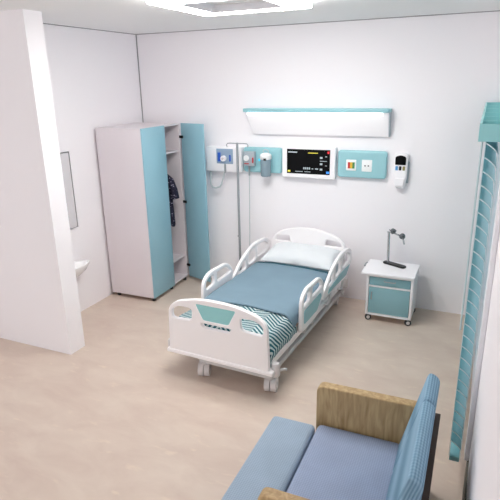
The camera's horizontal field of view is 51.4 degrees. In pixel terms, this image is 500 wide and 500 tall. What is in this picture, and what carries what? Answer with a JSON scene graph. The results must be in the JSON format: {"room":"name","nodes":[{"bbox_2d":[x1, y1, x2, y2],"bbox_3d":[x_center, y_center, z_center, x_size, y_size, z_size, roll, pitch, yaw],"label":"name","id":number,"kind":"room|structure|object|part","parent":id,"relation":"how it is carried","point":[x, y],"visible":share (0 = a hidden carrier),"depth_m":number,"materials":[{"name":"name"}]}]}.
{"room":"hospital room","nodes":[
{"label":"hospital room","id":0,"kind":"room"},
{"bbox_2d":[0,9,84,354],"bbox_3d":[-2.783,-0.596,5.115,2.305,3.077,0.199,7,20,23],"label":"wall partition","id":1,"kind":"structure","parent":0,"point":[40,305],"depth_m":4.71,"materials":[{"name":"white paint"}]},
{"bbox_2d":[43,24,142,310],"bbox_3d":[-1.861,-0.883,5.941,0.120,3.077,2.147,7,20,23],"label":"wall","id":2,"kind":"structure","parent":0,"point":[94,74],"depth_m":5.87,"materials":[{"name":"white paint"}]},
{"bbox_2d":[60,151,77,228],"bbox_3d":[-2.032,-0.585,5.449,0.018,0.830,0.500,7,20,23],"label":"wall mirror","id":3,"kind":"object","parent":2,"relation":"attached to","point":[65,158],"visible":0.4,"depth_m":5.61,"materials":[{"name":"grey mirror"}]},
{"bbox_2d":[74,260,88,277],"bbox_3d":[-1.916,0.237,5.710,0.205,0.152,0.400,7,20,23],"label":"washbasin","id":4,"kind":"object","parent":2,"relation":"attached to","point":[81,266],"visible":0.49,"depth_m":5.75,"materials":[{"name":"white ceramic"}]},
{"bbox_2d":[43,23,135,34],"bbox_3d":[-1.835,-2.334,5.439,0.007,0.007,2.138,7,20,23],"label":"trim","id":5,"kind":"structure","parent":2,"relation":"attached to","point":[43,23],"depth_m":5.58,"materials":[{"name":"grey"}]},
{"bbox_2d":[0,275,474,499],"bbox_3d":[-1.519,1.409,4.001,6.120,0.100,6.840,7,20,23],"label":"floor","id":6,"kind":"structure","parent":0,"point":[122,416],"depth_m":4.33,"materials":[{"name":"beige laminate"}]},
{"bbox_2d":[95,122,210,300],"bbox_3d":[-1.100,-0.473,6.321,0.993,2.034,0.841,7,19,22],"label":"wardrobe","id":7,"kind":"object","parent":6,"relation":"on","point":[148,255],"visible":1,"depth_m":6.16,"materials":[{"name":"white laminate"}]},
{"bbox_3d":[-1.071,-0.430,6.105,0.018,1.984,0.458,7,19,22],"label":"door","id":8,"kind":"part","parent":7,"relation":"part of","materials":[{"name":"teal laminate"}]},
{"bbox_2d":[166,149,177,153],"bbox_3d":[-1.303,-1.143,6.187,0.557,0.020,0.797,7,19,22],"label":"shelf","id":9,"kind":"object","parent":7,"relation":"attached to","point":[168,151],"depth_m":6.39,"materials":[{"name":"white laminate"}]},
{"bbox_2d":[167,174,178,226],"bbox_3d":[-1.154,-0.721,6.489,0.609,0.844,0.134,7,20,23],"label":"gown","id":10,"kind":"object","parent":7,"relation":"hanging from","point":[173,191],"visible":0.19,"depth_m":6.37,"materials":[{"name":"black fabric"}]},
{"bbox_2d":[173,253,184,262],"bbox_3d":[-1.277,0.160,6.610,0.557,0.020,0.797,7,19,22],"label":"shelf","id":11,"kind":"object","parent":7,"relation":"attached to","point":[176,256],"depth_m":6.82,"materials":[{"name":"white laminate"}]},
{"bbox_3d":[-0.675,-0.567,6.505,0.385,1.984,0.018,14,23,38],"label":"door","id":12,"kind":"part","parent":7,"relation":"part of","materials":[{"name":"teal laminate"}]},
{"bbox_2d":[226,143,247,270],"bbox_3d":[-0.123,-0.368,6.270,0.377,1.830,0.389,7,20,23],"label":"stand","id":13,"kind":"object","parent":6,"relation":"on","point":[237,150],"visible":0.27,"depth_m":6.15,"materials":[{"name":"silver metal"}]},
{"bbox_2d":[167,227,351,391],"bbox_3d":[0.216,0.455,5.268,1.098,0.868,2.206,8,20,26],"label":"hospital bed","id":14,"kind":"object","parent":6,"relation":"on","point":[239,349],"visible":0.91,"depth_m":4.49,"materials":[{"name":"white plastic"}]},
{"bbox_3d":[-0.280,0.521,4.286,0.401,0.177,0.030,8,20,26],"label":"insert panel","id":15,"kind":"part","parent":14,"relation":"part of","materials":[{"name":"teal plastic"}]},
{"bbox_3d":[-0.331,0.355,5.309,0.036,0.393,0.606,8,20,26],"label":"rail","id":16,"kind":"part","parent":14,"relation":"part of","materials":[{"name":"white plastic"}]},
{"bbox_3d":[-0.276,0.680,4.338,0.968,0.543,0.040,8,20,26],"label":"footboard","id":17,"kind":"part","parent":14,"relation":"part of","materials":[{"name":"white plastic"}]},
{"bbox_2d":[179,304,296,367],"bbox_3d":[-0.138,0.707,4.632,0.997,0.327,0.540,8,20,26],"label":"throw blanket","id":18,"kind":"object","parent":14,"relation":"on","point":[281,330],"visible":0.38,"depth_m":4.42,"materials":[{"name":"teal fabric"}]},
{"bbox_3d":[0.015,0.096,5.948,0.036,0.337,0.963,8,20,26],"label":"rail","id":19,"kind":"part","parent":14,"relation":"part of","materials":[{"name":"white plastic"}]},
{"bbox_2d":[204,261,330,326],"bbox_3d":[0.197,0.402,5.233,0.968,0.159,1.165,8,20,26],"label":"blanket","id":20,"kind":"object","parent":14,"relation":"on","point":[273,287],"visible":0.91,"depth_m":5.10,"materials":[{"name":"blue fabric"}]},
{"bbox_2d":[260,242,340,269],"bbox_3d":[0.593,0.045,5.877,0.850,0.187,0.467,8,20,26],"label":"pillow","id":21,"kind":"object","parent":14,"relation":"on","point":[291,253],"visible":0.92,"depth_m":5.75,"materials":[{"name":"white fabric"}]},
{"bbox_3d":[0.208,0.566,5.303,0.930,0.135,2.065,8,20,26],"label":"frame","id":22,"kind":"part","parent":14,"relation":"part of","materials":[{"name":"white plastic"}]},
{"bbox_3d":[0.682,0.012,6.120,0.920,0.568,0.045,8,20,26],"label":"headboard","id":23,"kind":"part","parent":14,"relation":"part of","materials":[{"name":"white plastic"}]},
{"bbox_3d":[0.579,0.480,4.867,0.036,0.393,0.606,8,20,26],"label":"rail","id":24,"kind":"part","parent":14,"relation":"part of","materials":[{"name":"white plastic"}]},
{"bbox_3d":[0.799,0.501,5.376,0.079,0.153,0.061,8,20,26],"label":"rail arm","id":25,"kind":"part","parent":14,"relation":"part of","materials":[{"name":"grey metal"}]},
{"bbox_3d":[0.926,0.221,5.506,0.036,0.337,0.963,8,20,26],"label":"rail","id":26,"kind":"part","parent":14,"relation":"part of","materials":[{"name":"white plastic"}]},
{"bbox_3d":[1.002,0.374,5.757,0.079,0.153,0.061,8,20,26],"label":"rail arm","id":27,"kind":"part","parent":14,"relation":"part of","materials":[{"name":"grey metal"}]},
{"bbox_2d":[221,373,440,499],"bbox_3d":[0.464,1.207,2.905,1.042,0.884,1.070,7,20,23],"label":"armchair","id":28,"kind":"object","parent":6,"relation":"on","point":[364,445],"visible":1,"depth_m":3.02,"materials":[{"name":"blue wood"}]},
{"bbox_3d":[0.381,1.460,2.453,0.720,0.565,0.070,7,20,23],"label":"armrest","id":29,"kind":"part","parent":28,"relation":"part of","materials":[{"name":"brown wood"}]},
{"bbox_2d":[286,425,398,499],"bbox_3d":[0.517,1.361,2.932,0.540,0.148,0.918,7,20,23],"label":"seat cushion","id":30,"kind":"object","parent":28,"relation":"on","point":[334,462],"depth_m":3.02,"materials":[{"name":"blue fabric"}]},
{"bbox_3d":[0.779,1.170,3.323,0.720,0.565,0.070,7,20,23],"label":"armrest","id":31,"kind":"part","parent":28,"relation":"part of","materials":[{"name":"brown wood"}]},
{"bbox_2d":[386,401,435,499],"bbox_3d":[0.763,1.168,2.586,0.214,0.624,0.624,7,20,23],"label":"cushion","id":32,"kind":"object","parent":28,"relation":"on","point":[410,478],"depth_m":2.49,"materials":[{"name":"fabric"}]},
{"bbox_2d":[393,373,439,470],"bbox_3d":[0.945,1.035,2.984,0.214,0.624,0.286,7,20,23],"label":"cushion","id":33,"kind":"object","parent":28,"relation":"on","point":[405,414],"depth_m":2.99,"materials":[{"name":"fabric"}]},
{"bbox_3d":[0.911,1.356,2.750,0.072,0.560,0.910,7,20,23],"label":"panel","id":34,"kind":"part","parent":28,"relation":"part of","materials":[{"name":"brown"}]},
{"bbox_2d":[362,259,419,325],"bbox_3d":[1.509,0.461,5.665,0.573,0.563,0.450,7,20,23],"label":"bedside cabinet","id":35,"kind":"object","parent":6,"relation":"on","point":[391,291],"visible":0.99,"depth_m":5.49,"materials":[{"name":"white laminate"}]},
{"bbox_3d":[1.469,0.550,5.503,0.420,0.295,0.018,7,20,23],"label":"door","id":36,"kind":"part","parent":35,"relation":"part of","materials":[{"name":"teal"}]},
{"bbox_3d":[1.465,0.343,5.436,0.420,0.090,0.018,7,20,23],"label":"drawer","id":37,"kind":"part","parent":35,"relation":"part of","materials":[{"name":"teal"}]},
{"bbox_2d":[383,228,405,268],"bbox_3d":[1.563,-0.024,5.580,0.094,0.408,0.277,-16,23,-38],"label":"desk lamp","id":38,"kind":"object","parent":35,"relation":"on","point":[392,231],"visible":1,"depth_m":5.61,"materials":[{"name":"black plastic"}]},
{"bbox_3d":[1.511,-0.032,5.660,0.028,0.338,0.038,-16,23,-38],"label":"stem","id":39,"kind":"part","parent":38,"relation":"part of","materials":[{"name":"silver metal"}]},
{"bbox_2d":[0,0,499,33],"bbox_3d":[-1.580,-1.612,3.022,6.120,0.100,6.840,7,20,23],"label":"ceiling","id":40,"kind":"structure","parent":0,"point":[124,16],"depth_m":4.63,"materials":[{"name":"white paint"}]},
{"bbox_2d":[146,0,311,15],"bbox_3d":[-0.122,-1.799,3.763,0.945,0.057,0.895,7,20,23],"label":"ceiling light","id":41,"kind":"object","parent":40,"relation":"attached to","point":[198,7],"visible":1,"depth_m":3.95,"materials":[{"name":"white plastic"}]},
{"bbox_2d":[137,11,499,314],"bbox_3d":[0.576,-0.979,6.088,4.440,3.077,0.140,7,20,23],"label":"wall","id":42,"kind":"structure","parent":0,"point":[437,75],"depth_m":5.71,"materials":[{"name":"white paint"}]},
{"bbox_2d":[136,35,143,121],"bbox_3d":[-1.369,-1.180,6.844,0.009,3.068,0.009,7,20,23],"label":"trim","id":43,"kind":"structure","parent":42,"relation":"attached to","point":[136,35],"depth_m":6.52,"materials":[{"name":"grey"}]},
{"bbox_2d":[206,146,244,187],"bbox_3d":[-0.307,-0.998,6.320,0.470,0.513,0.162,7,20,23],"label":"medical wall device","id":44,"kind":"object","parent":42,"relation":"attached to","point":[219,158],"visible":0.99,"depth_m":6.25,"materials":[{"name":"white plastic"}]},
{"bbox_3d":[-0.304,-1.127,6.239,0.220,0.178,0.010,7,20,23],"label":"plate","id":45,"kind":"part","parent":44,"relation":"part of","materials":[{"name":"blue plastic"}]},
{"bbox_2d":[244,147,281,172],"bbox_3d":[0.153,-1.065,6.136,0.480,0.296,0.070,7,20,23],"label":"panel","id":46,"kind":"object","parent":42,"relation":"attached to","point":[276,161],"visible":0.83,"depth_m":6.08,"materials":[{"name":"teal plastic"}]},
{"bbox_2d":[243,151,255,245],"bbox_3d":[0.005,-0.572,6.297,0.140,1.235,0.075,7,20,23],"label":"meter","id":47,"kind":"object","parent":46,"relation":"attached to","point":[249,157],"visible":0.98,"depth_m":6.12,"materials":[{"name":"grey"}]},
{"bbox_2d":[260,149,271,176],"bbox_3d":[0.182,-1.014,6.027,0.136,0.315,0.144,7,20,23],"label":"jar","id":48,"kind":"object","parent":46,"relation":"attached to","point":[265,162],"visible":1,"depth_m":5.99,"materials":[{"name":"blue"}]},
{"bbox_2d":[260,159,270,176],"bbox_3d":[0.184,-0.960,6.047,0.126,0.200,0.126,7,20,23],"label":"canister","id":49,"kind":"object","parent":48,"relation":"on","point":[265,164],"depth_m":6.00,"materials":[{"name":"blue plastic"}]},
{"bbox_3d":[0.182,-1.087,6.006,0.136,0.072,0.136,7,20,23],"label":"lid","id":50,"kind":"part","parent":48,"relation":"part of","materials":[{"name":"white plastic"}]},
{"bbox_2d":[282,145,336,179],"bbox_3d":[0.672,-0.999,5.904,0.626,0.356,0.090,7,20,23],"label":"patient monitor","id":51,"kind":"object","parent":42,"relation":"attached to","point":[315,162],"visible":1,"depth_m":5.86,"materials":[{"name":"white plastic"}]},
{"bbox_2d":[243,108,391,136],"bbox_3d":[0.699,-1.410,5.722,1.657,0.292,0.145,7,20,23],"label":"wall light","id":52,"kind":"object","parent":42,"relation":"attached to","point":[376,122],"visible":1,"depth_m":5.67,"materials":[{"name":"white plastic"}]},
{"bbox_2d":[247,112,382,115],"bbox_3d":[0.672,-1.484,5.667,1.535,0.028,0.024,7,20,23],"label":"diffuser","id":53,"kind":"object","parent":52,"relation":"attached to","point":[248,113],"depth_m":5.65,"materials":[{"name":"white plastic"}]},
{"bbox_2d":[136,10,499,34],"bbox_3d":[0.508,-2.419,5.555,4.180,0.007,0.007,7,20,23],"label":"trim","id":54,"kind":"structure","parent":42,"relation":"attached to","point":[497,10],"depth_m":5.41,"materials":[{"name":"grey"}]},
{"bbox_2d":[338,150,387,178],"bbox_3d":[1.225,-0.937,5.676,0.533,0.296,0.072,7,20,23],"label":"panel","id":55,"kind":"object","parent":42,"relation":"attached to","point":[351,163],"visible":1,"depth_m":5.65,"materials":[{"name":"teal plastic"}]},
{"bbox_2d":[346,159,355,170],"bbox_3d":[1.111,-0.932,5.700,0.110,0.120,0.010,7,20,23],"label":"outlet","id":56,"kind":"object","parent":55,"relation":"attached to","point":[350,163],"depth_m":5.69,"materials":[{"name":"white plastic"}]},
{"bbox_2d":[362,160,371,171],"bbox_3d":[1.268,-0.913,5.633,0.110,0.128,0.010,7,20,23],"label":"power socket","id":57,"kind":"object","parent":55,"relation":"attached to","point":[366,164],"depth_m":5.63,"materials":[{"name":"white plastic"}]},
{"bbox_2d":[393,153,409,188],"bbox_3d":[1.607,-0.841,5.520,0.155,0.375,0.089,7,20,23],"label":"handset","id":58,"kind":"object","parent":42,"relation":"attached to","point":[401,163],"visible":1,"depth_m":5.49,"materials":[{"name":"white plastic"}]},
{"bbox_2d":[466,142,499,499],"bbox_3d":[1.155,0.243,2.281,0.140,3.077,6.700,7,20,23],"label":"wall","id":59,"kind":"structure","parent":0,"point":[483,483],"depth_m":2.14,"materials":[{"name":"white paint"}]},
{"bbox_2d":[462,461,468,499],"bbox_3d":[0.556,1.953,1.546,0.008,0.300,3.950,7,20,23],"label":"baseboard","id":60,"kind":"structure","parent":59,"relation":"attached to","point":[464,496],"depth_m":3.04,"materials":[{"name":"grey"}]},
{"bbox_2d":[448,102,499,461],"bbox_3d":[1.828,-0.029,4.156,0.151,2.112,2.685,7,20,23],"label":"blind","id":61,"kind":"object","parent":59,"relation":"attached to","point":[489,130],"visible":1,"depth_m":3.10,"materials":[{"name":"teal plastic"}]},
{"bbox_3d":[1.845,0.959,4.477,0.060,0.035,2.645,7,20,23],"label":"rail","id":62,"kind":"part","parent":61,"relation":"part of","materials":[{"name":"teal plastic"}]},
{"bbox_2d":[464,182,499,460],"bbox_3d":[1.301,0.304,2.856,0.028,2.000,0.100,7,20,23],"label":"trim","id":63,"kind":"structure","parent":59,"relation":"attached to","point":[496,229],"depth_m":2.85,"materials":[{"name":"white"}]},
{"bbox_2d":[481,167,499,319],"bbox_3d":[1.903,-0.014,3.996,0.050,1.840,2.270,7,20,23],"label":"window","id":64,"kind":"structure","parent":59,"relation":"in","point":[499,167],"depth_m":5.00,"materials":[{"name":"white"}]}
]}

